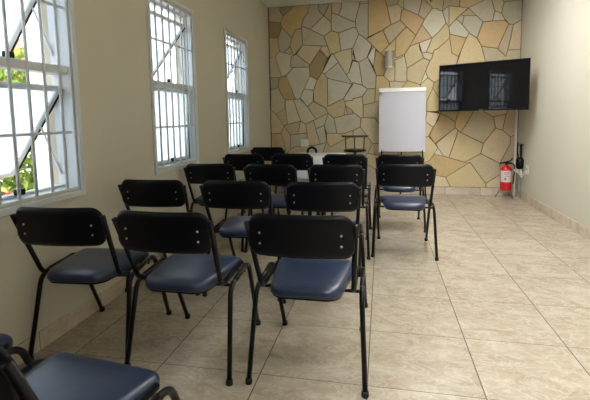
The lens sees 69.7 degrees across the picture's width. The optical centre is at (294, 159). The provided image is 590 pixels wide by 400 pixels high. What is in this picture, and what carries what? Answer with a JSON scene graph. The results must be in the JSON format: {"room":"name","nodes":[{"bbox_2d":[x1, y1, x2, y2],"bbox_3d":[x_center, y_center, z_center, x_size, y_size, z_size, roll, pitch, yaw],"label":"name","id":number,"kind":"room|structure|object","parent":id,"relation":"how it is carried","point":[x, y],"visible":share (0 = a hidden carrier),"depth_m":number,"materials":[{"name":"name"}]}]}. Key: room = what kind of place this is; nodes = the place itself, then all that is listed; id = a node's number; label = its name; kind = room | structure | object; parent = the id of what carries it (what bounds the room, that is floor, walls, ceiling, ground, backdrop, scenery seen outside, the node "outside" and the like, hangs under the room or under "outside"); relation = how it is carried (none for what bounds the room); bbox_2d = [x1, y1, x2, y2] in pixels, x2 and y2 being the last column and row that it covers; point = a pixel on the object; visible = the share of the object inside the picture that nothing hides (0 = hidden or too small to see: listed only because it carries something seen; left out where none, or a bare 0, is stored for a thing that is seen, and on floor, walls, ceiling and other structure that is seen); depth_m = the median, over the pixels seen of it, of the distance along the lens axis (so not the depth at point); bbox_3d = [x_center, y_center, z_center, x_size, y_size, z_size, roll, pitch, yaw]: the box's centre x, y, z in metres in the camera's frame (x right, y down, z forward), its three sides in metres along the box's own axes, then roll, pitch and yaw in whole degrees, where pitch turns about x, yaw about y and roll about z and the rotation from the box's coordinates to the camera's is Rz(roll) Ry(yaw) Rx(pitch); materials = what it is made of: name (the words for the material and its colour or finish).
{"room":"meeting room","nodes":[
{"label":"meeting room","id":0,"kind":"room"},
{"bbox_2d":[0,0,270,346],"bbox_3d":[-1.423,-0.472,2.337,0.180,2.930,9.640,0,6,12],"label":"wall","id":1,"kind":"structure","parent":0,"point":[112,35],"depth_m":2.90,"materials":[{"name":"paint"}]},
{"bbox_2d":[0,0,86,216],"bbox_3d":[-1.588,-0.478,2.146,0.460,1.469,0.829,0,6,12],"label":"window","id":2,"kind":"structure","parent":1,"relation":"in","point":[25,108],"depth_m":2.40,"materials":[{"name":"white paint"}]},
{"bbox_2d":[11,186,271,364],"bbox_3d":[-1.306,0.936,2.460,0.008,0.100,9.280,0,6,12],"label":"baseboard","id":3,"kind":"structure","parent":1,"relation":"attached to","point":[47,335],"depth_m":2.52,"materials":[{"name":"tile"}]},
{"bbox_2d":[146,0,199,175],"bbox_3d":[-1.269,-0.645,3.751,0.481,1.469,0.829,0,6,12],"label":"window","id":4,"kind":"structure","parent":1,"relation":"in","point":[174,113],"depth_m":3.78,"materials":[{"name":"white paint"}]},
{"bbox_2d":[224,28,249,153],"bbox_3d":[-0.906,-0.813,5.347,0.414,1.469,0.829,0,6,12],"label":"window","id":5,"kind":"structure","parent":1,"relation":"in","point":[237,102],"depth_m":5.41,"materials":[{"name":"white paint"}]},
{"bbox_2d":[18,191,589,399],"bbox_3d":[0.508,1.042,2.098,4.070,0.100,9.640,0,6,12],"label":"floor","id":6,"kind":"structure","parent":0,"point":[503,311],"depth_m":2.46,"materials":[{"name":"tile"}]},
{"bbox_2d":[0,333,32,364],"bbox_3d":[-1.213,0.685,1.393,0.556,0.811,0.676,1,6,17],"label":"chair","id":7,"kind":"object","parent":6,"relation":"on","point":[6,341],"visible":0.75,"depth_m":1.45,"materials":[{"name":"blue plastic"}]},
{"bbox_2d":[0,345,179,399],"bbox_3d":[-0.631,0.697,1.171,0.556,0.811,0.676,1,6,19],"label":"chair","id":8,"kind":"object","parent":6,"relation":"on","point":[61,375],"visible":1,"depth_m":1.18,"materials":[{"name":"blue leather"}]},
{"bbox_2d":[10,207,171,364],"bbox_3d":[-1.053,0.590,2.301,0.556,0.811,0.676,0,6,8],"label":"chair","id":9,"kind":"object","parent":6,"relation":"on","point":[71,227],"visible":0.89,"depth_m":2.05,"materials":[{"name":"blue plastic"}]},
{"bbox_2d":[118,179,218,295],"bbox_3d":[-0.897,0.502,3.143,0.556,0.811,0.676,0,6,9],"label":"chair","id":10,"kind":"object","parent":6,"relation":"on","point":[138,193],"visible":0.36,"depth_m":2.79,"materials":[{"name":"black plastic"}]},
{"bbox_2d":[111,210,260,385],"bbox_3d":[-0.510,0.594,2.172,0.556,0.811,0.676,0,6,12],"label":"chair","id":11,"kind":"object","parent":6,"relation":"on","point":[185,235],"visible":0.98,"depth_m":1.92,"materials":[{"name":"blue plastic"}]},
{"bbox_2d":[183,163,252,251],"bbox_3d":[-0.703,0.405,4.072,0.556,0.811,0.676,0,6,9],"label":"chair","id":12,"kind":"object","parent":6,"relation":"on","point":[195,173],"visible":0.48,"depth_m":3.73,"materials":[{"name":"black plastic"}]},
{"bbox_2d":[199,180,280,301],"bbox_3d":[-0.319,0.503,3.034,0.556,0.811,0.676,0,6,11],"label":"chair","id":13,"kind":"object","parent":6,"relation":"on","point":[220,194],"visible":0.58,"depth_m":2.70,"materials":[{"name":"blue plastic"}]},
{"bbox_2d":[223,154,279,218],"bbox_3d":[-0.497,0.311,4.972,0.556,0.811,0.676,0,6,12],"label":"chair","id":14,"kind":"object","parent":6,"relation":"on","point":[239,161],"visible":0.25,"depth_m":4.62,"materials":[{"name":"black plastic"}]},
{"bbox_2d":[250,147,284,160],"bbox_3d":[-0.291,0.206,5.971,0.556,0.811,0.676,0,6,13],"label":"chair","id":15,"kind":"object","parent":6,"relation":"on","point":[266,152],"visible":0.19,"depth_m":5.62,"materials":[{"name":"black plastic"}]},
{"bbox_2d":[243,164,308,252],"bbox_3d":[-0.140,0.409,3.940,0.556,0.811,0.676,0,6,13],"label":"chair","id":16,"kind":"object","parent":6,"relation":"on","point":[272,174],"visible":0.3,"depth_m":3.60,"materials":[{"name":"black plastic"}]},
{"bbox_2d":[271,153,325,214],"bbox_3d":[0.057,0.305,4.939,0.556,0.811,0.676,1,6,16],"label":"chair","id":17,"kind":"object","parent":6,"relation":"on","point":[304,161],"visible":0.35,"depth_m":4.59,"materials":[{"name":"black plastic"}]},
{"bbox_2d":[244,213,368,398],"bbox_3d":[0.088,0.594,2.071,0.556,0.811,0.676,0,6,12],"label":"chair","id":18,"kind":"object","parent":6,"relation":"on","point":[310,247],"visible":1,"depth_m":1.81,"materials":[{"name":"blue plastic"}]},
{"bbox_2d":[282,182,367,307],"bbox_3d":[0.216,0.506,2.915,0.556,0.811,0.676,0,6,9],"label":"chair","id":19,"kind":"object","parent":6,"relation":"on","point":[299,196],"visible":0.52,"depth_m":2.57,"materials":[{"name":"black plastic"}]},
{"bbox_2d":[307,164,369,259],"bbox_3d":[0.409,0.412,3.820,0.556,0.811,0.676,0,6,12],"label":"chair","id":20,"kind":"object","parent":6,"relation":"on","point":[355,174],"visible":0.52,"depth_m":3.48,"materials":[{"name":"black plastic"}]},
{"bbox_2d":[321,154,371,229],"bbox_3d":[0.593,0.313,4.761,0.556,0.811,0.676,0,6,13],"label":"chair","id":21,"kind":"object","parent":6,"relation":"on","point":[328,159],"visible":0.5,"depth_m":4.42,"materials":[{"name":"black plastic"}]},
{"bbox_2d":[341,135,367,197],"bbox_3d":[0.900,0.092,6.352,0.400,0.920,0.400,0,6,12],"label":"stool","id":22,"kind":"object","parent":6,"relation":"on","point":[354,150],"visible":0.53,"depth_m":6.22,"materials":[{"name":"black wood"}]},
{"bbox_2d":[372,154,425,232],"bbox_3d":[1.134,0.320,4.607,0.556,0.811,0.676,0,6,13],"label":"chair","id":23,"kind":"object","parent":6,"relation":"on","point":[384,158],"visible":0.6,"depth_m":4.32,"materials":[{"name":"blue plastic"}]},
{"bbox_2d":[379,87,426,197],"bbox_3d":[1.565,-0.241,6.211,0.698,1.594,0.447,0,6,12],"label":"flip chart","id":24,"kind":"object","parent":6,"relation":"on","point":[402,111],"visible":0.91,"depth_m":6.08,"materials":[{"name":"white paper"}]},
{"bbox_2d":[371,164,438,260],"bbox_3d":[0.966,0.408,3.762,0.556,0.811,0.676,0,6,12],"label":"chair","id":25,"kind":"object","parent":6,"relation":"on","point":[397,175],"visible":1,"depth_m":3.49,"materials":[{"name":"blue plastic"}]},
{"bbox_2d":[495,190,512,198],"bbox_3d":[3.002,0.490,6.079,0.242,0.120,0.241,0,6,12],"label":"stand","id":26,"kind":"object","parent":6,"relation":"on","point":[499,190],"visible":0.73,"depth_m":6.03,"materials":[{"name":"silver metal"}]},
{"bbox_2d":[499,158,514,190],"bbox_3d":[3.013,0.205,6.027,0.156,0.467,0.168,-6,7,-38],"label":"fire extinguisher","id":27,"kind":"object","parent":26,"relation":"on","point":[506,182],"visible":1,"depth_m":5.99,"materials":[{"name":"red metal"}]},
{"bbox_3d":[0.336,0.273,5.871,0.690,0.680,0.540,0,6,12],"label":"table","id":28,"kind":"object","parent":6,"relation":"on","visible":0},
{"bbox_2d":[297,153,344,177],"bbox_3d":[0.334,0.159,5.858,0.741,0.466,0.582,0,6,12],"label":"tablecloth","id":29,"kind":"object","parent":28,"relation":"on","point":[317,157],"visible":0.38,"depth_m":5.62,"materials":[{"name":"white fabric"}]},
{"bbox_2d":[307,146,316,152],"bbox_3d":[0.241,-0.140,6.022,0.158,0.097,0.051,0,6,12],"label":"headset","id":30,"kind":"object","parent":29,"relation":"on","point":[311,147],"visible":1,"depth_m":6.01,"materials":[{"name":"black plastic"}]},
{"bbox_2d":[260,0,367,7],"bbox_3d":[0.457,-1.982,1.792,4.070,0.120,9.640,0,6,12],"label":"ceiling","id":31,"kind":"structure","parent":0,"point":[269,3],"depth_m":6.41,"materials":[{"name":"paint"}]},
{"bbox_2d":[268,0,522,187],"bbox_3d":[1.429,-0.947,6.548,3.710,2.930,0.193,0,6,12],"label":"wall","id":32,"kind":"structure","parent":0,"point":[327,70],"depth_m":6.40,"materials":[{"name":"stone"}]},
{"bbox_2d":[301,139,308,146],"bbox_3d":[0.157,-0.264,6.777,0.124,0.116,0.012,0,6,12],"label":"switch plate","id":33,"kind":"object","parent":32,"relation":"attached to","point":[304,142],"visible":1,"depth_m":6.77,"materials":[{"name":"white plastic"}]},
{"bbox_2d":[385,51,393,67],"bbox_3d":[1.411,-1.492,6.316,0.132,0.237,0.165,0,6,12],"label":"wall sconce","id":34,"kind":"object","parent":32,"relation":"attached to","point":[389,55],"visible":1,"depth_m":6.25,"materials":[{"name":"silver metal"}]},
{"bbox_2d":[272,186,515,194],"bbox_3d":[1.435,0.468,6.603,3.693,0.105,0.012,0,6,12],"label":"baseboard","id":35,"kind":"structure","parent":32,"relation":"attached to","point":[437,190],"depth_m":6.39,"materials":[{"name":"tile"}]},
{"bbox_2d":[439,58,530,111],"bbox_3d":[2.682,-1.003,5.891,1.134,0.642,0.652,3,7,38],"label":"television","id":36,"kind":"object","parent":32,"relation":"attached to","point":[500,84],"visible":1,"depth_m":5.61,"materials":[{"name":"black plastic"}]},
{"bbox_2d":[513,110,517,195],"bbox_3d":[3.206,-0.218,6.149,0.028,1.500,0.021,0,6,12],"label":"cable conduit","id":37,"kind":"object","parent":32,"relation":"attached to","point":[516,115],"visible":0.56,"depth_m":6.14,"materials":[{"name":"white plastic"}]},
{"bbox_2d":[516,0,589,228],"bbox_3d":[2.388,-0.458,1.555,0.180,2.930,9.640,0,6,12],"label":"wall","id":38,"kind":"structure","parent":0,"point":[554,133],"depth_m":4.75,"materials":[{"name":"paint"}]},
{"bbox_2d":[514,142,526,197],"bbox_3d":[3.129,0.153,5.870,0.113,0.781,0.273,0,6,12],"label":"cable bundle","id":39,"kind":"object","parent":38,"relation":"attached to","point":[519,161],"visible":1,"depth_m":5.90,"materials":[{"name":"black plastic"}]},
{"bbox_2d":[515,189,589,239],"bbox_3d":[2.320,0.949,1.716,0.009,0.100,9.280,0,6,12],"label":"baseboard","id":40,"kind":"structure","parent":38,"relation":"attached to","point":[577,227],"depth_m":4.73,"materials":[{"name":"tile"}]},
{"bbox_3d":[-6.589,0.759,7.592,12.043,0.100,28.000,0,6,12],"label":"ground","id":41,"kind":"structure","parent":0,"visible":0},
{"bbox_2d":[1,186,12,195],"bbox_3d":[-2.902,0.594,3.934,0.879,0.852,0.671,0,6,12],"label":"flowering shrub","id":42,"kind":"object","parent":41,"relation":"on","point":[4,190],"visible":0.05,"depth_m":3.94,"materials":[{"name":"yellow plant"}]},
{"bbox_2d":[0,39,30,181],"bbox_3d":[-7.389,-1.429,11.222,3.800,3.550,3.800,0,6,12],"label":"house","id":43,"kind":"object","parent":41,"relation":"on","point":[20,42],"visible":0.02,"depth_m":9.70,"materials":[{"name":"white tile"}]},
{"bbox_2d":[0,47,32,170],"bbox_3d":[-4.330,-0.511,6.798,1.148,2.512,1.232,0,6,12],"label":"blossoming tree","id":44,"kind":"object","parent":41,"relation":"on","point":[18,53],"visible":0.12,"depth_m":6.38,"materials":[{"name":"green plant"}]},
{"bbox_2d":[0,149,34,191],"bbox_3d":[-3.470,-0.031,5.450,1.096,1.804,1.136,0,6,12],"label":"shrub","id":45,"kind":"object","parent":41,"relation":"on","point":[26,178],"visible":0.12,"depth_m":5.20,"materials":[{"name":"green plant"}]},
{"bbox_2d":[28,4,53,186],"bbox_3d":[-2.329,-0.829,3.933,0.150,3.650,0.140,0,6,12],"label":"pillar","id":46,"kind":"structure","parent":41,"relation":"on","point":[34,38],"depth_m":3.88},
{"bbox_2d":[26,5,233,187],"bbox_3d":[-2.712,-0.735,3.560,0.150,3.550,18.000,0,6,12],"label":"wall","id":47,"kind":"structure","parent":41,"relation":"on","point":[167,63],"depth_m":6.46,"materials":[{"name":"paint"}]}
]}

